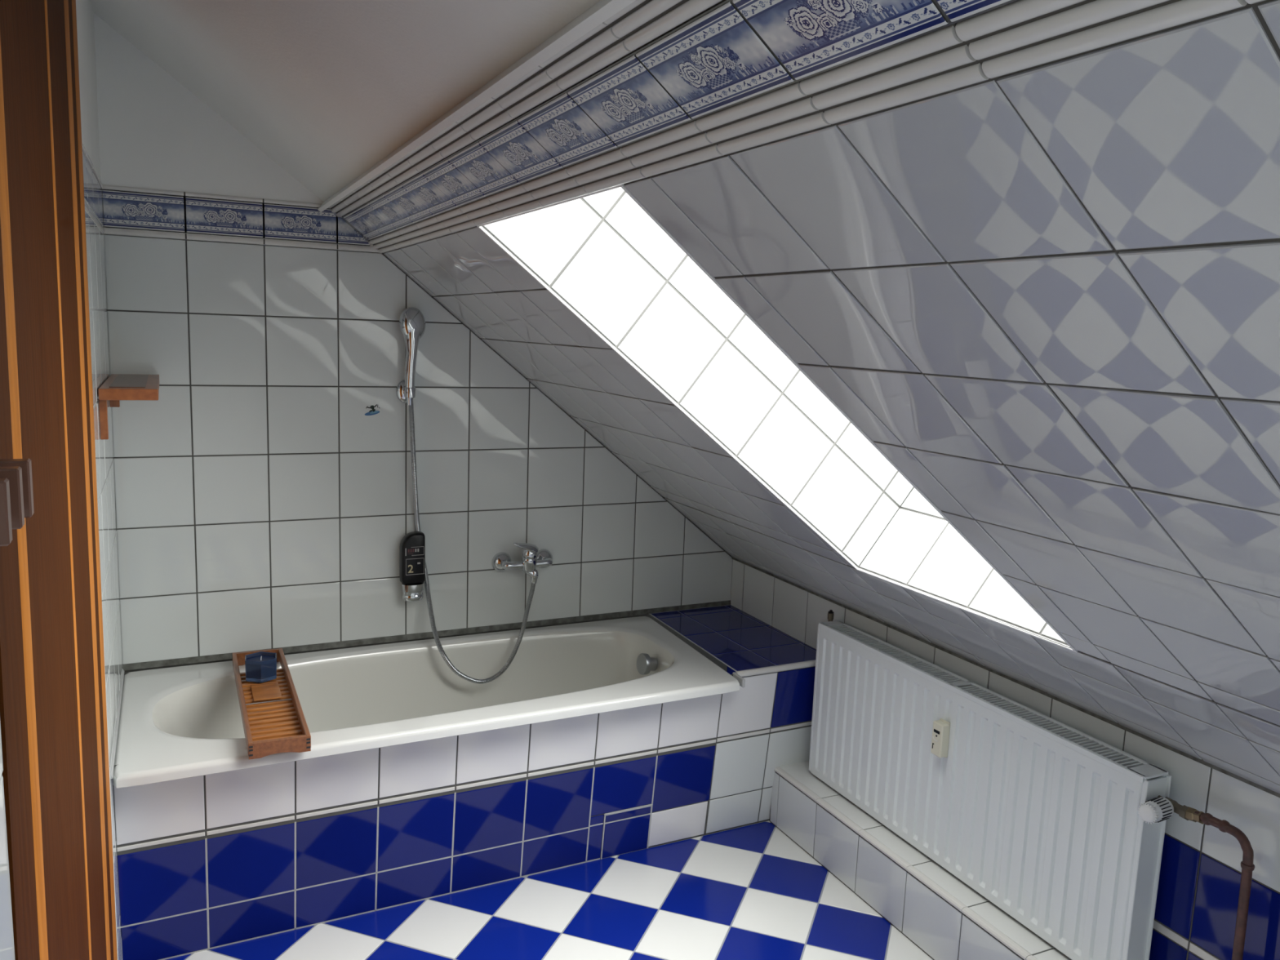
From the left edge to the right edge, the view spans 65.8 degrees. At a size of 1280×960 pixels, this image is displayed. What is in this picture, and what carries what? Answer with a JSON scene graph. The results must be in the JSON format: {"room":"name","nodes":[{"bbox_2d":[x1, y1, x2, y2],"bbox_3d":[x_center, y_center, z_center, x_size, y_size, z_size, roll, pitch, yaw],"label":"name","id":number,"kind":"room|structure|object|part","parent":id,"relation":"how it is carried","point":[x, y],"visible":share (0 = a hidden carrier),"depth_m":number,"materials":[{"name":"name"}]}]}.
{"room":"bathroom","nodes":[
{"label":"bathroom","id":0,"kind":"room"},
{"bbox_2d":[0,0,122,959],"bbox_3d":[-0.448,0.213,0.635,0.003,2.546,4.650,-2,9,-25],"label":"wall","id":1,"kind":"structure","parent":0,"point":[95,237],"depth_m":2.24,"materials":[{"name":"white tile"}]},
{"bbox_2d":[0,0,117,959],"bbox_3d":[-0.807,0.109,1.418,0.032,2.400,1.482,-2,9,-25],"label":"wooden door","id":2,"kind":"structure","parent":1,"relation":"in","point":[54,730],"depth_m":1.23,"materials":[{"name":"brown wood"}]},
{"bbox_3d":[-0.486,0.024,0.736,0.029,0.049,0.019,-2,10,-27],"label":"handle","id":3,"kind":"part","parent":2,"relation":"part of","materials":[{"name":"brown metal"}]},
{"bbox_3d":[-0.514,0.015,0.794,0.030,0.049,0.019,-2,10,-27],"label":"handle","id":4,"kind":"part","parent":2,"relation":"part of","materials":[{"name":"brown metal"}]},
{"bbox_3d":[-0.537,0.007,0.844,0.031,0.049,0.019,-2,10,-27],"label":"handle","id":5,"kind":"part","parent":2,"relation":"part of","materials":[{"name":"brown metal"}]},
{"bbox_3d":[-1.012,0.042,1.813,0.005,2.400,0.191,-2,9,-25],"label":"frame moulding","id":6,"kind":"part","parent":2,"relation":"part of","materials":[{"name":"brown wood"}]},
{"bbox_3d":[-1.096,0.013,1.987,0.005,2.400,0.191,-2,9,-25],"label":"frame moulding","id":7,"kind":"part","parent":2,"relation":"part of","materials":[{"name":"brown wood"}]},
{"bbox_2d":[81,142,102,188],"bbox_3d":[-1.258,-0.717,2.275,0.005,0.011,0.742,-2,9,-25],"label":"trim","id":8,"kind":"structure","parent":1,"relation":"attached to","point":[84,150],"depth_m":2.21,"materials":[{"name":"white"}]},
{"bbox_2d":[82,151,103,226],"bbox_3d":[-1.263,-0.664,2.287,0.002,0.098,0.745,-2,9,-25],"label":"trim","id":9,"kind":"structure","parent":1,"relation":"attached to","point":[92,189],"depth_m":2.23,"materials":[{"name":"blue tile"}]},
{"bbox_2d":[84,200,104,233],"bbox_3d":[-1.263,-0.606,2.292,0.004,0.015,0.742,-2,9,-25],"label":"trim","id":10,"kind":"structure","parent":1,"relation":"attached to","point":[87,208],"depth_m":2.23,"materials":[{"name":"white"}]},
{"bbox_2d":[110,668,124,778],"bbox_3d":[-1.311,0.593,2.484,0.006,0.009,0.730,-2,9,-25],"label":"trim","id":11,"kind":"structure","parent":1,"relation":"attached to","point":[122,674],"depth_m":2.41,"materials":[{"name":"white plastic"}]},
{"bbox_2d":[97,373,159,439],"bbox_3d":[-1.254,-0.188,2.446,0.119,0.117,0.588,-2,9,-25],"label":"wall shelf","id":12,"kind":"object","parent":1,"relation":"attached to","point":[117,387],"visible":1,"depth_m":2.20,"materials":[{"name":"red wood"}]},
{"bbox_2d":[93,13,382,253],"bbox_3d":[-1.093,-0.951,2.748,0.784,0.582,0.001,-2,10,-27],"label":"wall","id":13,"kind":"structure","parent":0,"point":[154,133],"depth_m":2.66,"materials":[{"name":"white paint"}]},
{"bbox_2d":[102,184,321,207],"bbox_3d":[-1.167,-0.783,2.736,0.568,0.011,0.005,-2,10,-27],"label":"trim","id":14,"kind":"structure","parent":13,"relation":"attached to","point":[104,186],"depth_m":2.73,"materials":[{"name":"white"}]},
{"bbox_2d":[102,189,369,245],"bbox_3d":[-1.111,-0.732,2.775,0.699,0.098,0.002,-2,10,-27],"label":"trim","id":15,"kind":"structure","parent":13,"relation":"attached to","point":[128,210],"depth_m":2.75,"materials":[{"name":"blue tile"}]},
{"bbox_2d":[103,227,378,252],"bbox_3d":[-1.102,-0.675,2.788,0.725,0.015,0.004,-2,10,-27],"label":"trim","id":16,"kind":"structure","parent":13,"relation":"attached to","point":[107,230],"depth_m":2.77,"materials":[{"name":"white glazed ceramic tile"}]},
{"bbox_2d":[90,0,600,201],"bbox_3d":[-0.270,-0.726,0.591,0.822,0.610,4.674,-2,9,-25],"label":"ceiling","id":17,"kind":"structure","parent":0,"point":[327,90],"depth_m":1.81,"materials":[{"name":"white paint"}]},
{"bbox_2d":[104,234,733,675],"bbox_3d":[-0.552,0.176,3.214,2.070,1.752,0.003,-2,10,-27],"label":"wall","id":18,"kind":"structure","parent":0,"point":[260,505],"depth_m":2.98,"materials":[{"name":"white tile"}]},
{"bbox_2d":[364,404,379,415],"bbox_3d":[-0.815,-0.213,3.012,0.047,0.034,0.001,-2,10,-27],"label":"sticker","id":19,"kind":"object","parent":18,"relation":"attached to","point":[373,411],"visible":1,"depth_m":3.01,"materials":[{"name":"blue plastic"}]},
{"bbox_2d":[395,380,415,403],"bbox_3d":[-0.711,-0.268,3.022,0.056,0.070,0.064,-2,10,-27],"label":"holder","id":20,"kind":"object","parent":18,"relation":"attached to","point":[402,393],"visible":0.86,"depth_m":3.03,"materials":[{"name":"silver metal"}]},
{"bbox_2d":[399,306,425,387],"bbox_3d":[-0.689,-0.400,2.998,0.081,0.246,0.056,-2,10,-27],"label":"shower","id":21,"kind":"object","parent":20,"relation":"hanging from","point":[411,321],"visible":1,"depth_m":2.97,"materials":[{"name":"silver metal"}]},
{"bbox_3d":[-0.693,-0.368,3.002,0.058,0.181,0.056,-2,10,-27],"label":"handle","id":22,"kind":"part","parent":21,"relation":"part of","materials":[{"name":"silver metal"}]},
{"bbox_2d":[405,397,537,684],"bbox_3d":[-0.520,0.183,3.126,0.430,0.932,0.132,-1,9,-18],"label":"shower hose","id":23,"kind":"object","parent":20,"relation":"hanging from","point":[409,401],"visible":0.94,"depth_m":3.12,"materials":[{"name":"silver metal"}]},
{"bbox_2d":[399,531,425,601],"bbox_3d":[-0.717,0.272,3.110,0.074,0.220,0.069,-2,10,-27],"label":"soap bottle","id":24,"kind":"object","parent":18,"relation":"attached to","point":[412,545],"visible":1,"depth_m":3.08,"materials":[{"name":"black plastic"}]},
{"bbox_2d":[122,600,730,671],"bbox_3d":[-0.563,0.496,3.260,2.030,0.018,0.007,-2,10,-27],"label":"trim","id":25,"kind":"structure","parent":18,"relation":"attached to","point":[155,664],"depth_m":3.19,"materials":[{"name":"grey plastic"}]},
{"bbox_2d":[491,542,552,577],"bbox_3d":[-0.368,0.255,3.259,0.214,0.128,0.109,-2,10,-27],"label":"mixer","id":26,"kind":"object","parent":18,"relation":"attached to","point":[532,558],"visible":1,"depth_m":3.25,"materials":[{"name":"silver metal"}]},
{"bbox_3d":[-0.368,0.226,3.220,0.052,0.059,0.107,5,9,18],"label":"lever","id":27,"kind":"part","parent":26,"relation":"part of","materials":[{"name":"silver metal"}]},
{"bbox_3d":[-0.361,0.300,3.256,0.054,0.041,0.025,1,9,-8],"label":"spout","id":28,"kind":"part","parent":26,"relation":"part of","materials":[{"name":"silver metal"}]},
{"bbox_2d":[165,820,933,959],"bbox_3d":[0.673,1.430,1.071,2.550,0.001,4.152,-2,10,-27],"label":"floor","id":29,"kind":"structure","parent":0,"point":[748,892],"depth_m":2.63,"materials":[{"name":"white tile"}]},
{"bbox_2d":[113,604,816,959],"bbox_3d":[-0.423,0.821,3.014,2.064,0.549,0.664,-2,10,-27],"label":"surround","id":30,"kind":"object","parent":29,"relation":"on","point":[207,862],"visible":0.87,"depth_m":2.66,"materials":[{"name":"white tile"}]},
{"bbox_2d":[112,616,739,788],"bbox_3d":[-0.571,0.768,2.893,1.689,0.405,0.720,-2,10,-27],"label":"bathtub","id":31,"kind":"object","parent":30,"relation":"in","point":[179,722],"visible":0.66,"depth_m":2.96,"materials":[{"name":"white ceramic"}]},
{"bbox_2d":[231,648,311,759],"bbox_3d":[-0.982,0.571,2.606,0.138,0.038,0.687,-2,9,-25],"label":"tray","id":32,"kind":"object","parent":31,"relation":"on","point":[273,719],"visible":0.97,"depth_m":2.50,"materials":[{"name":"brown wood"}]},
{"bbox_3d":[-1.039,0.570,2.579,0.011,0.032,0.684,-2,9,-25],"label":"rail","id":33,"kind":"part","parent":32,"relation":"part of","materials":[{"name":"brown wood"}]},
{"bbox_2d":[244,651,276,682],"bbox_3d":[-1.047,0.517,2.733,0.086,0.063,0.093,-2,10,-27],"label":"candle","id":34,"kind":"object","parent":32,"relation":"on","point":[261,666],"visible":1,"depth_m":2.70,"materials":[{"name":"blue glass"}]},
{"bbox_3d":[-0.966,0.577,2.572,0.116,0.003,0.003,-2,9,-25],"label":"metal rod","id":35,"kind":"part","parent":32,"relation":"part of","materials":[{"name":"silver metal"}]},
{"bbox_3d":[-0.924,0.566,2.632,0.011,0.032,0.684,-2,9,-25],"label":"rail","id":36,"kind":"part","parent":32,"relation":"part of","materials":[{"name":"brown wood"}]},
{"bbox_2d":[152,630,674,738],"bbox_3d":[-0.597,0.768,2.906,1.488,0.399,0.569,-2,10,-27],"label":"basin","id":37,"kind":"object","parent":31,"relation":"in","point":[367,686],"depth_m":3.11,"materials":[{"name":"white ceramic"}]},
{"bbox_3d":[0.025,0.596,3.212,0.054,0.070,0.070,-2,10,-27],"label":"overflow knob","id":38,"kind":"part","parent":31,"relation":"part of","materials":[{"name":"silver metal"}]},
{"bbox_3d":[-0.041,1.044,2.939,0.157,0.150,0.023,-2,10,-27],"label":"hatch frame","id":39,"kind":"part","parent":30,"relation":"part of","materials":[{"name":"grey tile"}]},
{"bbox_2d":[732,671,745,687],"bbox_3d":[0.294,0.596,2.947,0.009,0.026,0.066,-2,9,-23],"label":"trim","id":40,"kind":"structure","parent":30,"relation":"attached to","point":[742,681],"depth_m":2.93,"materials":[{"name":"grey tile"}]},
{"bbox_2d":[769,760,1071,959],"bbox_3d":[1.345,1.304,1.427,0.180,0.192,3.998,-2,9,-25],"label":"plinth","id":41,"kind":"object","parent":29,"relation":"on","point":[940,927],"visible":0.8,"depth_m":2.64,"materials":[{"name":"white tile"}]},
{"bbox_2d":[1185,806,1254,959],"bbox_3d":[1.124,0.888,1.956,0.026,0.463,0.149,-2,9,-24],"label":"pipe","id":42,"kind":"object","parent":29,"relation":"on","point":[1247,866],"visible":1,"depth_m":1.89,"materials":[{"name":"gold metal"}]},
{"bbox_2d":[341,0,1279,793],"bbox_3d":[0.675,0.071,1.211,1.502,1.191,4.650,-2,9,-25],"label":"wall","id":43,"kind":"structure","parent":0,"point":[1048,294],"depth_m":1.16,"materials":[{"name":"white tile"}]},
{"bbox_2d":[317,0,635,212],"bbox_3d":[0.035,-0.452,0.853,0.028,0.031,4.610,-2,9,-25],"label":"trim","id":44,"kind":"structure","parent":43,"relation":"attached to","point":[602,10],"depth_m":1.28,"materials":[{"name":"white paint"}]},
{"bbox_2d":[328,0,722,217],"bbox_3d":[0.009,-0.465,0.981,0.042,0.035,4.335,-2,9,-25],"label":"trim","id":45,"kind":"structure","parent":43,"relation":"attached to","point":[641,22],"depth_m":1.25,"materials":[{"name":"white"}]},
{"bbox_2d":[341,0,1017,240],"bbox_3d":[-0.181,-0.503,1.520,0.076,0.061,3.200,-2,9,-25],"label":"trim","id":46,"kind":"structure","parent":43,"relation":"attached to","point":[735,52],"depth_m":1.05,"materials":[{"name":"blue tile"}]},
{"bbox_2d":[476,184,1077,653],"bbox_3d":[0.370,-0.253,2.009,1.260,1.103,0.777,-2,10,-27],"label":"window","id":47,"kind":"structure","parent":43,"relation":"in","point":[602,255],"depth_m":2.28,"materials":[{"name":"white tile"}]},
{"bbox_2d":[368,0,1264,253],"bbox_3d":[0.113,-0.375,1.046,0.043,0.035,4.335,-2,9,-25],"label":"trim","id":48,"kind":"structure","parent":43,"relation":"attached to","point":[1018,35],"depth_m":0.85,"materials":[{"name":"white"}]},
{"bbox_2d":[727,559,1279,959],"bbox_3d":[1.318,0.996,1.672,0.003,0.727,4.650,-2,9,-25],"label":"wall","id":49,"kind":"structure","parent":0,"point":[1197,903],"depth_m":2.05,"materials":[{"name":"white tile"}]},
{"bbox_2d":[808,620,1171,959],"bbox_3d":[0.814,0.762,2.577,0.077,0.487,1.149,-2,9,-25],"label":"radiator","id":50,"kind":"object","parent":49,"relation":"attached to","point":[1037,814],"visible":1,"depth_m":2.39,"materials":[{"name":"white metal"}]},
{"bbox_2d":[827,609,834,622],"bbox_3d":[0.591,0.432,3.062,0.019,0.060,0.023,-2,10,-27],"label":"plug","id":51,"kind":"object","parent":50,"relation":"attached to","point":[830,615],"visible":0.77,"depth_m":3.06,"materials":[{"name":"gold metal"}]},
{"bbox_2d":[930,718,950,757],"bbox_3d":[0.772,0.665,2.543,0.030,0.094,0.038,-2,10,-27],"label":"meter","id":52,"kind":"object","parent":50,"relation":"attached to","point":[941,727],"visible":1,"depth_m":2.53,"materials":[{"name":"beige plastic"}]},
{"bbox_3d":[0.782,0.665,2.547,0.008,0.094,0.033,-2,9,-25],"label":"plate","id":53,"kind":"part","parent":52,"relation":"part of","materials":[{"name":"beige plastic"}]},
{"bbox_2d":[818,620,1168,782],"bbox_3d":[0.822,0.527,2.541,0.076,0.013,1.135,-2,9,-25],"label":"grille","id":54,"kind":"object","parent":50,"relation":"attached to","point":[1120,764],"depth_m":2.39,"materials":[{"name":"white metal"}]},
{"bbox_3d":[0.843,0.761,2.591,0.012,0.487,1.127,-2,9,-25],"label":"panel","id":55,"kind":"part","parent":50,"relation":"part of","materials":[{"name":"white paint"}]},
{"bbox_2d":[1137,795,1188,823],"bbox_3d":[1.056,0.669,2.003,0.093,0.044,0.072,-2,10,-27],"label":"valve","id":56,"kind":"object","parent":50,"relation":"attached to","point":[1158,809],"visible":1,"depth_m":1.99,"materials":[{"name":"white plastic"}]},
{"bbox_2d":[731,556,1279,797],"bbox_3d":[1.330,0.638,1.617,0.006,0.011,4.650,-2,9,-25],"label":"trim","id":57,"kind":"structure","parent":49,"relation":"attached to","point":[1200,761],"depth_m":2.35,"materials":[{"name":"grey plastic"}]}
]}

